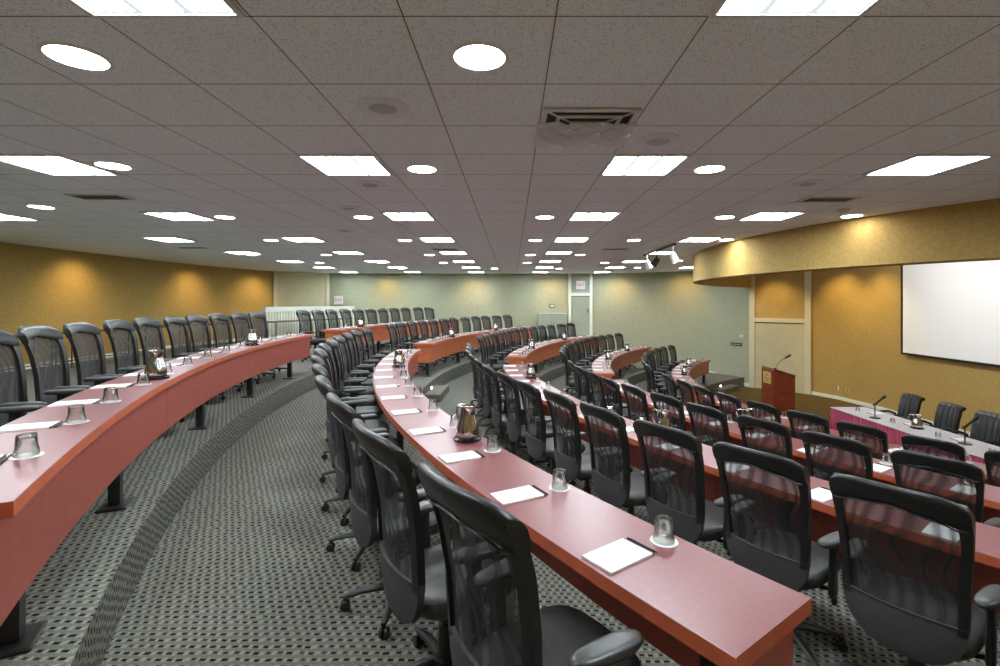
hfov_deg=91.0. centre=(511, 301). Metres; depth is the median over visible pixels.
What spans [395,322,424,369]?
chair
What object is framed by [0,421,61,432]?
notepad
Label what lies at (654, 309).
wall
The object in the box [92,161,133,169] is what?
recessed light
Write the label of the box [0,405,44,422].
chair
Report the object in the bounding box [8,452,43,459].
coaster
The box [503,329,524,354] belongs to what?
chair
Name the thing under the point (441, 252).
diffuser
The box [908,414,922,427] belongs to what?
water pitcher
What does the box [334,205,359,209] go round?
ceiling speaker
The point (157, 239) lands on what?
diffuser
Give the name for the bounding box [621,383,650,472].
chair
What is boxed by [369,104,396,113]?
grille
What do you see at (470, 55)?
recessed light
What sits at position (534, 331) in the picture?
chair
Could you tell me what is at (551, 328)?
chair
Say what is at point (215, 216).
recessed light
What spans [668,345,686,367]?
chair
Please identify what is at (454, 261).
ceiling light panel
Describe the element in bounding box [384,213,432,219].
diffuser
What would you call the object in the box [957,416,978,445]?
desk microphone
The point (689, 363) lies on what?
water pitcher
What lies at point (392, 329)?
chair
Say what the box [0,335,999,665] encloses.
floor
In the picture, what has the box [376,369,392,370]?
notepad
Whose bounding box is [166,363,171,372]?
water glass
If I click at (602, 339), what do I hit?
chair
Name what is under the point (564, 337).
water pitcher
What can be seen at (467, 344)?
chair
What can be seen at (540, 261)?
ceiling light panel
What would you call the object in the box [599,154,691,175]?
ceiling light panel
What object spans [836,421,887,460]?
chair
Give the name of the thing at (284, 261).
ceiling light panel
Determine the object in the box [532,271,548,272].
ceiling light panel
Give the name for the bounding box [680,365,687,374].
water pitcher
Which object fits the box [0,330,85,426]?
chair
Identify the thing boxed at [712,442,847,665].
chair
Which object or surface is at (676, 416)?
chair
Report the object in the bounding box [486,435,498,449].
water glass
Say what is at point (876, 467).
notepad
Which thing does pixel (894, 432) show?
head table
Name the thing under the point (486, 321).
chair
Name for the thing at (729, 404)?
chair
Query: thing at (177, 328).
chair
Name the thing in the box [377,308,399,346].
chair
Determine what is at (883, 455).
water glass
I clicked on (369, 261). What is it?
ceiling light panel
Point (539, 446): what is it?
chair
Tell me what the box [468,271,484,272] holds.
ceiling light panel
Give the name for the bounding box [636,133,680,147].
ceiling speaker
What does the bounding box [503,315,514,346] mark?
chair
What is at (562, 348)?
chair
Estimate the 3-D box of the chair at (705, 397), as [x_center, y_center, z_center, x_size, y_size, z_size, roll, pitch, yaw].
[3.356,1.957,8.075,0.684,1.164,0.608,0,0,-3]
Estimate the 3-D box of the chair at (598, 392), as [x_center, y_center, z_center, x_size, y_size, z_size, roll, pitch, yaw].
[1.518,1.662,7.708,0.684,1.164,0.608,0,0,-5]
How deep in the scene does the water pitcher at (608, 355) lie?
12.77 m
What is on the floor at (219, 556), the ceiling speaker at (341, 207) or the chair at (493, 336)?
the chair at (493, 336)
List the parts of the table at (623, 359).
modesty panel, leg, modesty panel, modesty panel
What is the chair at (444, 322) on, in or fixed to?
on the floor at (219, 556)
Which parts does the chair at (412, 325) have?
backrest, panel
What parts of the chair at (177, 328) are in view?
backrest, panel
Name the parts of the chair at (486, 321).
backrest, panel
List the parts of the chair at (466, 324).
backrest, panel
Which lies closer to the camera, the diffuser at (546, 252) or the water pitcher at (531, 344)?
the diffuser at (546, 252)
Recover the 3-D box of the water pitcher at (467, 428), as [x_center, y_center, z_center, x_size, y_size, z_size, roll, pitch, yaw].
[-0.301,0.786,3.249,0.167,0.220,0.153,0,0,2]
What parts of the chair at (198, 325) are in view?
backrest, panel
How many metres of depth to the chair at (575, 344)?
13.50 m
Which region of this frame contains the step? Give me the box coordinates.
[425,385,448,401]
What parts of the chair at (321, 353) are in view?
backrest, seat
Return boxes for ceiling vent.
[64,194,135,199]
[175,247,208,248]
[431,248,457,249]
[535,108,641,147]
[601,248,628,249]
[796,197,861,202]
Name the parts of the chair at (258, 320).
backrest, panel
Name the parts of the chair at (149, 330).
backrest, panel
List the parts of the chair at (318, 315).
panel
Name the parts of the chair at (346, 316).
backrest, panel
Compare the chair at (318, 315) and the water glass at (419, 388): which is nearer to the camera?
the water glass at (419, 388)
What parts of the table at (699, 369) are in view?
modesty panel, modesty panel, leg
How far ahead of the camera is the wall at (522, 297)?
19.92 m
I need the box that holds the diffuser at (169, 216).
[146,213,209,219]
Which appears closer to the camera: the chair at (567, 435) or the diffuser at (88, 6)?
the diffuser at (88, 6)
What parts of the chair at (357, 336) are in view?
backrest, panel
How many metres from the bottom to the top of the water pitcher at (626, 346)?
0.220 m
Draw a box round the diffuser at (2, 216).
[0,214,31,219]
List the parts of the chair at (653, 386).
backrest, panel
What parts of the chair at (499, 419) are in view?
backrest, panel, panel, seat, leg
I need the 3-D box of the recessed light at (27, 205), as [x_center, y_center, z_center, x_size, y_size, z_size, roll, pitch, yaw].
[-5.640,-1.135,5.880,0.276,0.009,0.276,0,0,0]
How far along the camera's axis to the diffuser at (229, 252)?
11.34 m
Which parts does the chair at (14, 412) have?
armrest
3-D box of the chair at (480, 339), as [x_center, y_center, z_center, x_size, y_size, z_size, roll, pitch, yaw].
[-0.474,1.367,11.279,0.684,1.164,0.608,0,0,12]
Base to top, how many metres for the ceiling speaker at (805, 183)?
0.020 m
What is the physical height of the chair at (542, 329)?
1.164 m
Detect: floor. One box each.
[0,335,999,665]
[714,386,963,435]
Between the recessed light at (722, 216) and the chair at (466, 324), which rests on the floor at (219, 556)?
the chair at (466, 324)
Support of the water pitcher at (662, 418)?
on the tray
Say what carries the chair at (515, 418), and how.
on the floor at (219, 556)
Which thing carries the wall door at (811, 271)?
in the wall at (654, 309)
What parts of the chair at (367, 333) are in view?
backrest, panel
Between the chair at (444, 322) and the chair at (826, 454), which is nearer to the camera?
the chair at (826, 454)
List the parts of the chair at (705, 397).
panel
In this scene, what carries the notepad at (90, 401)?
on the table at (43, 497)
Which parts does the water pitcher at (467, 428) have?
handle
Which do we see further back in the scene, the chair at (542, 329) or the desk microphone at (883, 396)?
the chair at (542, 329)
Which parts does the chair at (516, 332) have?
backrest, panel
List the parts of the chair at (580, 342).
backrest, panel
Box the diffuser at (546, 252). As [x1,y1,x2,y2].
[546,252,570,253]
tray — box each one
[141,375,169,380]
[453,435,481,443]
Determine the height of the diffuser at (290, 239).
0.006 m
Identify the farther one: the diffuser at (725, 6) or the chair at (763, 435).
the chair at (763, 435)
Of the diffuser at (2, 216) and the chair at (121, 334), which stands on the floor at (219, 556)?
the chair at (121, 334)
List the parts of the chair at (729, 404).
panel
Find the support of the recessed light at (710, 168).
in the ceiling
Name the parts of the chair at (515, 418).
backrest, panel, panel, armrest, seat, leg, leg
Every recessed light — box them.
[25,204,56,208]
[36,41,114,70]
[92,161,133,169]
[213,215,235,218]
[352,215,373,218]
[406,164,437,172]
[450,41,508,70]
[535,215,554,218]
[692,164,726,172]
[714,215,735,218]
[840,214,864,217]
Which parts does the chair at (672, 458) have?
panel, backrest, panel, seat, armrest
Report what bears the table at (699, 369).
on the floor at (219, 556)
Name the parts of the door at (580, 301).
panel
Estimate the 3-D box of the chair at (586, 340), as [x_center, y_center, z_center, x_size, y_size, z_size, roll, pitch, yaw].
[2.454,1.662,14.536,0.684,1.164,0.608,0,0,31]
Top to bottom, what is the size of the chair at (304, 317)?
1.164 m
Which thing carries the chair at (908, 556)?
on the floor at (219, 556)
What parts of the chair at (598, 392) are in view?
backrest, panel, seat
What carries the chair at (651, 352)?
on the floor at (219, 556)
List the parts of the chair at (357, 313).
backrest, panel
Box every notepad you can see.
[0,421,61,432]
[47,399,101,406]
[89,383,133,388]
[123,373,143,376]
[176,356,203,358]
[198,351,220,352]
[374,376,393,378]
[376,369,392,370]
[376,384,397,387]
[381,395,405,399]
[390,408,420,414]
[408,426,443,435]
[439,450,482,463]
[490,485,545,505]
[582,538,653,574]
[626,426,633,431]
[811,487,832,502]
[873,463,892,472]
[888,448,902,451]
[950,438,971,440]
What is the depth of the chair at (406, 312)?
16.39 m
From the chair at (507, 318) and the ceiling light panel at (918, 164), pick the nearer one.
the ceiling light panel at (918, 164)
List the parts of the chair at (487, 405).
backrest, panel, panel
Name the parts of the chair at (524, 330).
backrest, panel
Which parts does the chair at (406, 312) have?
backrest, panel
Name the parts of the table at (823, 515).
modesty panel, modesty panel, modesty panel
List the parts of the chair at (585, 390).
backrest, panel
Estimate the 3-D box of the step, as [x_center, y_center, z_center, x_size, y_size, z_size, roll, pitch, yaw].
[-1.521,1.877,10.077,0.329,0.147,1.149,0,0,0]
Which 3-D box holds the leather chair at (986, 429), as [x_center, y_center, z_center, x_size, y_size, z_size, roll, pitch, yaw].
[7.449,2.312,7.883,0.726,1.033,0.642,0,0,0]
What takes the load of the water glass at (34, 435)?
on the coaster at (28, 455)
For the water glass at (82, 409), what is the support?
on the coaster at (73, 421)
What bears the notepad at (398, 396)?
on the table at (697, 606)
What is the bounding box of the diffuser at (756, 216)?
[742,213,800,219]
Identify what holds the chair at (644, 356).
on the floor at (219, 556)
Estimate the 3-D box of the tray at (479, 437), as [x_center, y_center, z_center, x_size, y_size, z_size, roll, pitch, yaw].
[-0.294,0.905,3.248,0.190,0.016,0.190,0,0,0]
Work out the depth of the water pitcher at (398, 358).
6.83 m
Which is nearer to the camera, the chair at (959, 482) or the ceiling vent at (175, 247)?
the chair at (959, 482)
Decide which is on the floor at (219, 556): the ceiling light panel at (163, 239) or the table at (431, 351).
the table at (431, 351)
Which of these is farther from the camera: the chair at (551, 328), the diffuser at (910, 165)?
the chair at (551, 328)
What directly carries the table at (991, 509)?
on the floor at (219, 556)
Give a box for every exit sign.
[334,296,342,303]
[576,281,584,288]
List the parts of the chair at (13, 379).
panel, panel, backrest, armrest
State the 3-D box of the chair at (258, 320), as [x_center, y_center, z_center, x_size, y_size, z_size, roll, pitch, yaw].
[-4.578,0.777,9.299,0.684,1.164,0.608,0,0,11]
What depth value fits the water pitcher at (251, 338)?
6.93 m
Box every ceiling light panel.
[0,154,120,175]
[0,213,40,220]
[66,0,245,17]
[140,212,216,220]
[141,237,196,241]
[223,251,262,254]
[275,260,305,262]
[279,237,326,241]
[296,154,393,175]
[331,251,364,254]
[338,271,358,272]
[363,260,390,262]
[381,212,435,220]
[403,271,421,272]
[418,237,455,241]
[438,251,467,254]
[452,260,474,262]
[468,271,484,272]
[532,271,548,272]
[539,260,561,262]
[545,251,572,254]
[553,237,589,241]
[568,212,620,220]
[593,271,610,272]
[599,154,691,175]
[621,260,644,262]
[643,251,676,254]
[678,237,723,241]
[708,0,882,17]
[737,212,806,220]
[862,154,996,175]
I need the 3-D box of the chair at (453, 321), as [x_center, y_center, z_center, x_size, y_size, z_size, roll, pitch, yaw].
[-1.569,1.070,15.112,0.684,1.164,0.608,0,0,26]
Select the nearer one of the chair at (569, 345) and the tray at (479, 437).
the tray at (479, 437)
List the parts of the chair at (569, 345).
backrest, panel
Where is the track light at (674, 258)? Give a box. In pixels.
[643,243,679,269]
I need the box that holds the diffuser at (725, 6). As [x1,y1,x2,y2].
[718,0,873,12]
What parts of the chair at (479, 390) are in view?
backrest, panel, panel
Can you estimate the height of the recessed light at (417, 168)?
0.009 m
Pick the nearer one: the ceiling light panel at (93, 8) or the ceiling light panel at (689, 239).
the ceiling light panel at (93, 8)
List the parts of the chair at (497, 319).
backrest, panel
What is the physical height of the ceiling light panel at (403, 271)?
0.016 m
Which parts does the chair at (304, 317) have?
backrest, panel, seat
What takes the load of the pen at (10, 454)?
on the table at (43, 497)
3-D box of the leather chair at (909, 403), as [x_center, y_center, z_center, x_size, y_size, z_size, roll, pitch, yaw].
[7.449,2.312,9.445,0.726,1.033,0.642,0,0,5]
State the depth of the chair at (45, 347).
4.07 m
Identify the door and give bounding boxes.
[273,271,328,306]
[568,273,592,334]
[749,271,810,394]
[811,271,811,390]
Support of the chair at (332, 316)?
on the floor at (219, 556)
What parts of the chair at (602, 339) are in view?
backrest, panel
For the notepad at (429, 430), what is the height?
0.008 m
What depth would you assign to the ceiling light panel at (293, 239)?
8.94 m
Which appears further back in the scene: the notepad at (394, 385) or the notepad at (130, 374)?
the notepad at (394, 385)
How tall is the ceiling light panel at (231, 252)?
0.016 m
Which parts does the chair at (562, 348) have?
backrest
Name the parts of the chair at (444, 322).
backrest, panel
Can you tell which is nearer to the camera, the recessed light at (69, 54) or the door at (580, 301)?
the recessed light at (69, 54)
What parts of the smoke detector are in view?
plate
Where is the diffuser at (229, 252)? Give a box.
[229,252,255,253]
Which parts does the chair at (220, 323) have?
backrest, panel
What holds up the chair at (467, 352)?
on the floor at (219, 556)
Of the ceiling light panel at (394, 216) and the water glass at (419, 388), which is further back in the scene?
the ceiling light panel at (394, 216)
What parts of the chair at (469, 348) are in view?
backrest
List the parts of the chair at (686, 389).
panel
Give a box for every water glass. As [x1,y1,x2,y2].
[12,432,40,457]
[66,404,86,422]
[102,387,118,401]
[136,372,149,384]
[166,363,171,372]
[183,356,192,364]
[413,387,420,395]
[428,399,437,409]
[450,414,459,425]
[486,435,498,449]
[551,468,567,486]
[653,515,674,541]
[881,453,891,463]
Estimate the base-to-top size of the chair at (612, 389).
1.164 m
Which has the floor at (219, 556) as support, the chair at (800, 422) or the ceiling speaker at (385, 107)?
the chair at (800, 422)
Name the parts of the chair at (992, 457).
panel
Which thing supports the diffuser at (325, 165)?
attached to the ceiling light panel at (327, 164)
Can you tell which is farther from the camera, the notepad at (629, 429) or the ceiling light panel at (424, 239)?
the ceiling light panel at (424, 239)
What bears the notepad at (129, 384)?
on the table at (43, 497)
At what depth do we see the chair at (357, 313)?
13.91 m
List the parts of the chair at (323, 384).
backrest, panel, leg, panel, leg, seat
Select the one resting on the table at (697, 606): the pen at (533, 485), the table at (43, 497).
the pen at (533, 485)
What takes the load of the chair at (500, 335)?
on the floor at (219, 556)
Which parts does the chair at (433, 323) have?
backrest, panel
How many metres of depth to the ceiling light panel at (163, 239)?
8.94 m
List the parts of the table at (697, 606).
leg, modesty panel, modesty panel, leg, panel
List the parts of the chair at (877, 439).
panel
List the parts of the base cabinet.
door, door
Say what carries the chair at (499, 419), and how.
on the floor at (219, 556)
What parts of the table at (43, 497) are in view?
leg, modesty panel, leg, leg, modesty panel, leg, modesty panel, leg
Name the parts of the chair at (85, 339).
backrest, panel, panel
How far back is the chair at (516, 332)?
14.57 m
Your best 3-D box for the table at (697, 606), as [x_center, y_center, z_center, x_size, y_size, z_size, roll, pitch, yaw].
[-0.929,1.283,5.321,1.083,0.740,8.660,0,0,-19]
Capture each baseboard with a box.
[25,339,234,368]
[811,391,969,436]
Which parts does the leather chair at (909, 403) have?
armrest, backrest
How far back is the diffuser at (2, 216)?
6.60 m
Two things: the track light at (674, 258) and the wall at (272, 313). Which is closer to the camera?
the track light at (674, 258)
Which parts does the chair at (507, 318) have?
backrest, panel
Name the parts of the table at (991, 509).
modesty panel, modesty panel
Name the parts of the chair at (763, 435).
panel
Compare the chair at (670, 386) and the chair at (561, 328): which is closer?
the chair at (670, 386)
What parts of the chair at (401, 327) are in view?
backrest, panel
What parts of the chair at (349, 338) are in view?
backrest, panel, seat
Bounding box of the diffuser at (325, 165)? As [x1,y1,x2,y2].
[303,157,388,173]
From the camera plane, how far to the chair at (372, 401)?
5.89 m
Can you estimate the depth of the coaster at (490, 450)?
3.01 m
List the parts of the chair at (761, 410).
panel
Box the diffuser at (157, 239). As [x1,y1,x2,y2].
[148,238,192,241]
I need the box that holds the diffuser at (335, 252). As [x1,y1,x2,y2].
[335,252,360,253]
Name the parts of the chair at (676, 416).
panel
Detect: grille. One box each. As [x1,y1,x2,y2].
[362,183,377,186]
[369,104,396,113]
[647,138,669,145]
[799,182,816,186]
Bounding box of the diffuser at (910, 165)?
[871,157,984,173]
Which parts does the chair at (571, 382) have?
backrest, seat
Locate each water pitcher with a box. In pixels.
[144,350,167,377]
[246,329,257,344]
[357,317,363,325]
[393,350,403,365]
[449,328,454,336]
[456,404,478,439]
[526,363,535,377]
[528,339,534,347]
[561,333,566,339]
[604,350,610,358]
[624,343,629,350]
[651,409,670,426]
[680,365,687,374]
[685,358,691,365]
[736,408,753,415]
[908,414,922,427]
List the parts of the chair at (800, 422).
panel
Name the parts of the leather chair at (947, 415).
armrest, armrest, backrest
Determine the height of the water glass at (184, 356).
0.086 m
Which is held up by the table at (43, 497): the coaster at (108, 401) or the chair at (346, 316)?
the coaster at (108, 401)
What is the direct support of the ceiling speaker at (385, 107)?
attached to the ceiling
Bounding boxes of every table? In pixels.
[0,334,313,658]
[267,320,299,335]
[322,319,460,352]
[373,349,811,665]
[413,327,531,376]
[503,364,999,613]
[506,335,599,373]
[592,346,651,389]
[605,380,999,523]
[671,359,710,402]
[714,395,987,484]
[830,407,999,463]
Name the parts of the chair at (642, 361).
backrest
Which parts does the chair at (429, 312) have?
backrest, panel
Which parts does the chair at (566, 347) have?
backrest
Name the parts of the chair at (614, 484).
panel, backrest, panel, seat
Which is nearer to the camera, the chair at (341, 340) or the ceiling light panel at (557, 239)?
the chair at (341, 340)
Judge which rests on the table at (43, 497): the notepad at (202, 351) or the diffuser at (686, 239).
the notepad at (202, 351)
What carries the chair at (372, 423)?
on the floor at (219, 556)
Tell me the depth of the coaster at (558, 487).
2.40 m
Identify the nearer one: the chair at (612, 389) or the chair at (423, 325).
the chair at (612, 389)
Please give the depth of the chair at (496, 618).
1.36 m
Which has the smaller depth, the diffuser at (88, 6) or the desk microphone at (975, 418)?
the diffuser at (88, 6)
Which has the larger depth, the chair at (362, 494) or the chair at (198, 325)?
the chair at (198, 325)
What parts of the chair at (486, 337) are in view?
backrest, panel, seat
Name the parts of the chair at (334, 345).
backrest, panel, panel, seat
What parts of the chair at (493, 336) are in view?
backrest, panel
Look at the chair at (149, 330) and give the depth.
6.03 m
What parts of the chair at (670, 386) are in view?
backrest, panel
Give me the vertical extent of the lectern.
1.188 m
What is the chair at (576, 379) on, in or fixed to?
on the floor at (219, 556)
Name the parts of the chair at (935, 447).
panel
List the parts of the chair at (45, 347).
backrest, panel, panel, armrest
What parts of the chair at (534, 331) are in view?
backrest, panel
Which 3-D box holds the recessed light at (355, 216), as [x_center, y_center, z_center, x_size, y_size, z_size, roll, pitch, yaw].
[-2.000,-1.135,6.600,0.276,0.009,0.276,0,0,0]
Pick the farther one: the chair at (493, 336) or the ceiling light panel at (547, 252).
the chair at (493, 336)
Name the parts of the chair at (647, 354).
backrest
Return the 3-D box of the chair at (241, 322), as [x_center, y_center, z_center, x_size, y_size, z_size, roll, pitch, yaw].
[-4.540,0.777,8.644,0.684,1.164,0.608,0,0,9]
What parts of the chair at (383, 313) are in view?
backrest, panel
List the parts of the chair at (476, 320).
backrest, panel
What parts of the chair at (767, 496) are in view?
backrest, panel, panel, leg, leg, seat, armrest, lever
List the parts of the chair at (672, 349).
backrest, panel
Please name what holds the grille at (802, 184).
attached to the ceiling speaker at (805, 183)
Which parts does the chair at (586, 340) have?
backrest, panel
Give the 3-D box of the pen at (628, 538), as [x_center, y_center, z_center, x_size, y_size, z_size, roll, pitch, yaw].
[0.484,0.907,1.831,0.010,0.011,0.138,0,0,-37]
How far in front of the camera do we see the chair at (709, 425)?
5.13 m
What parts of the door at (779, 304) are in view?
panel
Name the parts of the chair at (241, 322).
backrest, panel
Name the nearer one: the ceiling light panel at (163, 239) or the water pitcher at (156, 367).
the water pitcher at (156, 367)
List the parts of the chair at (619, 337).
backrest, panel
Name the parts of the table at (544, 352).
panel, modesty panel, modesty panel, leg, modesty panel, modesty panel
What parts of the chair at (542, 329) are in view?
backrest, panel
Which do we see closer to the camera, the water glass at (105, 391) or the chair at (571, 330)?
the water glass at (105, 391)
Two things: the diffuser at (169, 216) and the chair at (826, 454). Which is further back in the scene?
the diffuser at (169, 216)
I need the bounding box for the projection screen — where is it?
[901,260,999,366]
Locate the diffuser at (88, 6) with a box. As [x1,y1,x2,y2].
[75,0,233,12]
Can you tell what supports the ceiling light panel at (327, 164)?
attached to the ceiling
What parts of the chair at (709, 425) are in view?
panel, backrest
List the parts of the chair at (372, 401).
backrest, seat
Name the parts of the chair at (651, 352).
backrest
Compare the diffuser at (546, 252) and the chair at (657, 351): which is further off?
the chair at (657, 351)
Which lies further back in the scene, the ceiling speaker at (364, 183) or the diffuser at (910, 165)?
the ceiling speaker at (364, 183)
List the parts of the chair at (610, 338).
backrest, panel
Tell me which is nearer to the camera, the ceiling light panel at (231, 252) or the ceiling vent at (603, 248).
the ceiling vent at (603, 248)
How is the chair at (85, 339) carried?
on the floor at (219, 556)
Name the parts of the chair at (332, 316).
backrest, panel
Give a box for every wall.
[0,242,272,363]
[260,306,354,338]
[329,273,591,349]
[592,271,748,382]
[812,265,999,431]
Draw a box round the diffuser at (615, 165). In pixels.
[603,157,684,173]
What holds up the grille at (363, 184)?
attached to the ceiling speaker at (364, 183)
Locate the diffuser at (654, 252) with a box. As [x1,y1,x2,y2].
[651,252,671,253]
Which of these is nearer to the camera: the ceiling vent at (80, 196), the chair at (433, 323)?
the ceiling vent at (80, 196)
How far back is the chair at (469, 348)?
8.53 m
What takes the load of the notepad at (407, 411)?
on the table at (697, 606)
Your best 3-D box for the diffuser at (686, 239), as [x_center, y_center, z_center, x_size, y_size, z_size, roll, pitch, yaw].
[3.430,-1.135,8.965,0.562,0.006,0.562,0,0,0]
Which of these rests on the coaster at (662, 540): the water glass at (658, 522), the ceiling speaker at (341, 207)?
the water glass at (658, 522)
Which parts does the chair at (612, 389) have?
panel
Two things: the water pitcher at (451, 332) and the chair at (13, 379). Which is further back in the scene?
the water pitcher at (451, 332)
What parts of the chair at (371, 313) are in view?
backrest, panel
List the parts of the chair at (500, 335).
backrest, panel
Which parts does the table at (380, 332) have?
panel, modesty panel, modesty panel, leg, modesty panel, modesty panel, modesty panel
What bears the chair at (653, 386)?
on the floor at (219, 556)
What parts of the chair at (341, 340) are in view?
backrest, panel, panel, seat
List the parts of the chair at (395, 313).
backrest, panel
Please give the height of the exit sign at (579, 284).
0.340 m
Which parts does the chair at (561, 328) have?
panel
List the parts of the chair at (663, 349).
backrest, panel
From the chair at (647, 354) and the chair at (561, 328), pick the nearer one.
the chair at (647, 354)
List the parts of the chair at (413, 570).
backrest, panel, panel, leg, armrest, leg, seat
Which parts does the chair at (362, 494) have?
backrest, panel, leg, panel, leg, seat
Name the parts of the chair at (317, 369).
backrest, panel, panel, leg, leg, seat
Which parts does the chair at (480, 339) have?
backrest, panel, seat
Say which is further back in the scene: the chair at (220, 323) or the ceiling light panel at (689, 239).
the ceiling light panel at (689, 239)
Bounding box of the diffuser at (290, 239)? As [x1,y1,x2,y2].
[284,238,323,241]
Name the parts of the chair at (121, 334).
backrest, panel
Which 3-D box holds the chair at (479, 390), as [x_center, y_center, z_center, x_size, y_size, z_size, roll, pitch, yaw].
[-0.311,1.367,7.380,0.684,1.164,0.608,0,0,-6]
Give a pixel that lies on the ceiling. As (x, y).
(211, 117)
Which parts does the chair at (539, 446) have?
backrest, panel, panel, seat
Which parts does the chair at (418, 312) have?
backrest, panel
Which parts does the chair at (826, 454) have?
backrest, panel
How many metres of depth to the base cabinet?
19.50 m
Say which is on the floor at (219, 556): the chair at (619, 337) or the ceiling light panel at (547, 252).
the chair at (619, 337)
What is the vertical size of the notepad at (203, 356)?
0.008 m
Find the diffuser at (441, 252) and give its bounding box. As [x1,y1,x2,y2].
[441,252,465,253]
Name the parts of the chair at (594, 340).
backrest, panel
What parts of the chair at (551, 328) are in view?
backrest, panel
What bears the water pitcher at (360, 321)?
on the tray
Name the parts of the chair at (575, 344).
backrest, panel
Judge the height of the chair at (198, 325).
1.164 m
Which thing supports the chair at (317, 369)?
on the floor at (219, 556)
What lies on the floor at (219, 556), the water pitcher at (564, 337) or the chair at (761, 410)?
the chair at (761, 410)
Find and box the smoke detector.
[837,208,850,213]
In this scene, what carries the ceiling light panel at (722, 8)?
attached to the ceiling
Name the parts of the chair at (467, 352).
backrest, panel, panel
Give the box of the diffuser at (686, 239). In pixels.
[681,238,718,241]
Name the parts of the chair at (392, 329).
backrest, panel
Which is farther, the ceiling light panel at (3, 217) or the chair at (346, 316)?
the chair at (346, 316)
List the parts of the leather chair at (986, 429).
armrest, backrest, armrest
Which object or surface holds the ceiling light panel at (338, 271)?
attached to the ceiling
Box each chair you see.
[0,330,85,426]
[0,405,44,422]
[17,325,118,405]
[63,322,144,386]
[103,320,184,422]
[133,318,191,364]
[163,316,224,404]
[185,315,240,395]
[208,314,258,387]
[229,313,275,380]
[248,312,286,374]
[296,310,324,361]
[311,310,325,342]
[311,355,388,492]
[311,363,401,525]
[313,348,381,467]
[315,375,420,571]
[318,343,377,441]
[325,309,338,354]
[326,339,379,418]
[326,392,438,638]
[333,335,382,413]
[339,309,366,352]
[342,332,379,406]
[350,330,384,371]
[352,309,376,347]
[352,418,452,665]
[361,328,391,366]
[365,308,389,348]
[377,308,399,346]
[386,323,417,373]
[389,308,410,341]
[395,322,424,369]
[401,308,411,340]
[407,321,434,367]
[413,307,423,339]
[417,462,643,665]
[418,320,444,364]
[424,307,434,337]
[428,319,453,360]
[439,318,462,358]
[449,317,465,355]
[460,317,480,352]
[465,350,503,424]
[466,343,500,408]
[466,346,502,413]
[468,354,507,435]
[471,316,485,351]
[474,358,520,445]
[476,336,505,370]
[481,316,493,349]
[482,334,508,375]
[482,364,527,454]
[489,332,511,373]
[492,315,506,345]
[495,331,517,372]
[497,371,552,470]
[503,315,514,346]
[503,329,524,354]
[511,328,534,367]
[515,379,584,485]
[520,327,542,365]
[529,326,551,363]
[538,325,559,361]
[543,389,600,499]
[547,324,561,359]
[556,324,566,337]
[559,350,589,386]
[561,347,588,395]
[563,345,584,391]
[566,323,585,355]
[566,343,591,389]
[568,360,591,401]
[571,341,592,367]
[574,365,605,404]
[576,339,596,364]
[579,401,645,515]
[583,338,602,361]
[586,370,627,417]
[590,336,605,359]
[598,335,616,355]
[601,376,626,416]
[606,334,627,369]
[614,333,635,368]
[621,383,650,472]
[633,419,729,555]
[641,357,665,388]
[641,360,663,392]
[642,355,664,383]
[644,352,665,379]
[645,364,666,394]
[648,350,671,377]
[650,392,685,431]
[653,348,678,388]
[660,346,680,384]
[662,373,695,402]
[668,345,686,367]
[676,379,697,405]
[686,402,729,499]
[693,385,715,408]
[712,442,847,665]
[716,392,741,421]
[736,415,792,459]
[747,400,780,423]
[786,410,829,439]
[801,431,872,557]
[829,474,999,665]
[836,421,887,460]
[879,393,924,420]
[891,450,999,527]
[901,434,965,461]
[922,402,965,434]
[949,410,999,446]
[984,450,999,486]
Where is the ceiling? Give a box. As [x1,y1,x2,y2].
[0,0,999,273]
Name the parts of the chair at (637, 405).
backrest, panel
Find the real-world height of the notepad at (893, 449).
0.008 m
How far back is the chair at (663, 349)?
15.03 m
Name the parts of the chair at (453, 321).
backrest, panel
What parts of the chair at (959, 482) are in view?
panel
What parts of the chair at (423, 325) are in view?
backrest, panel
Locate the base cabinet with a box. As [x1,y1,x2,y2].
[538,313,566,335]
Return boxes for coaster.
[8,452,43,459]
[63,420,89,424]
[100,400,121,402]
[135,383,151,385]
[484,448,500,452]
[549,483,570,491]
[649,534,678,547]
[879,461,892,464]
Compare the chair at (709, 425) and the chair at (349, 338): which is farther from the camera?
the chair at (349, 338)
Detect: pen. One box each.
[0,453,11,463]
[532,484,548,494]
[627,537,657,552]
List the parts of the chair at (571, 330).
backrest, panel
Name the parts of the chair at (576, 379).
backrest, panel, panel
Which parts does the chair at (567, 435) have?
panel, backrest, panel, seat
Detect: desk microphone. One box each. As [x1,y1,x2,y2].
[869,395,885,418]
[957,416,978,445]
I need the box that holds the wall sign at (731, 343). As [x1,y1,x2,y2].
[730,342,741,345]
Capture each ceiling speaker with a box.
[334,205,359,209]
[335,229,354,231]
[354,180,385,187]
[356,97,408,117]
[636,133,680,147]
[790,179,826,186]
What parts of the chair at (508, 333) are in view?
backrest, panel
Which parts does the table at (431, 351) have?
panel, leg, modesty panel, modesty panel, leg, modesty panel, modesty panel, modesty panel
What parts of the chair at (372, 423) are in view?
backrest, leg, panel, seat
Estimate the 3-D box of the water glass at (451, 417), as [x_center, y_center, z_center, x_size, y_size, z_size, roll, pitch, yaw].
[-0.415,0.868,3.588,0.081,0.086,0.081,0,0,35]
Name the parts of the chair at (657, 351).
backrest, panel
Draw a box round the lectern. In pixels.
[762,366,795,416]

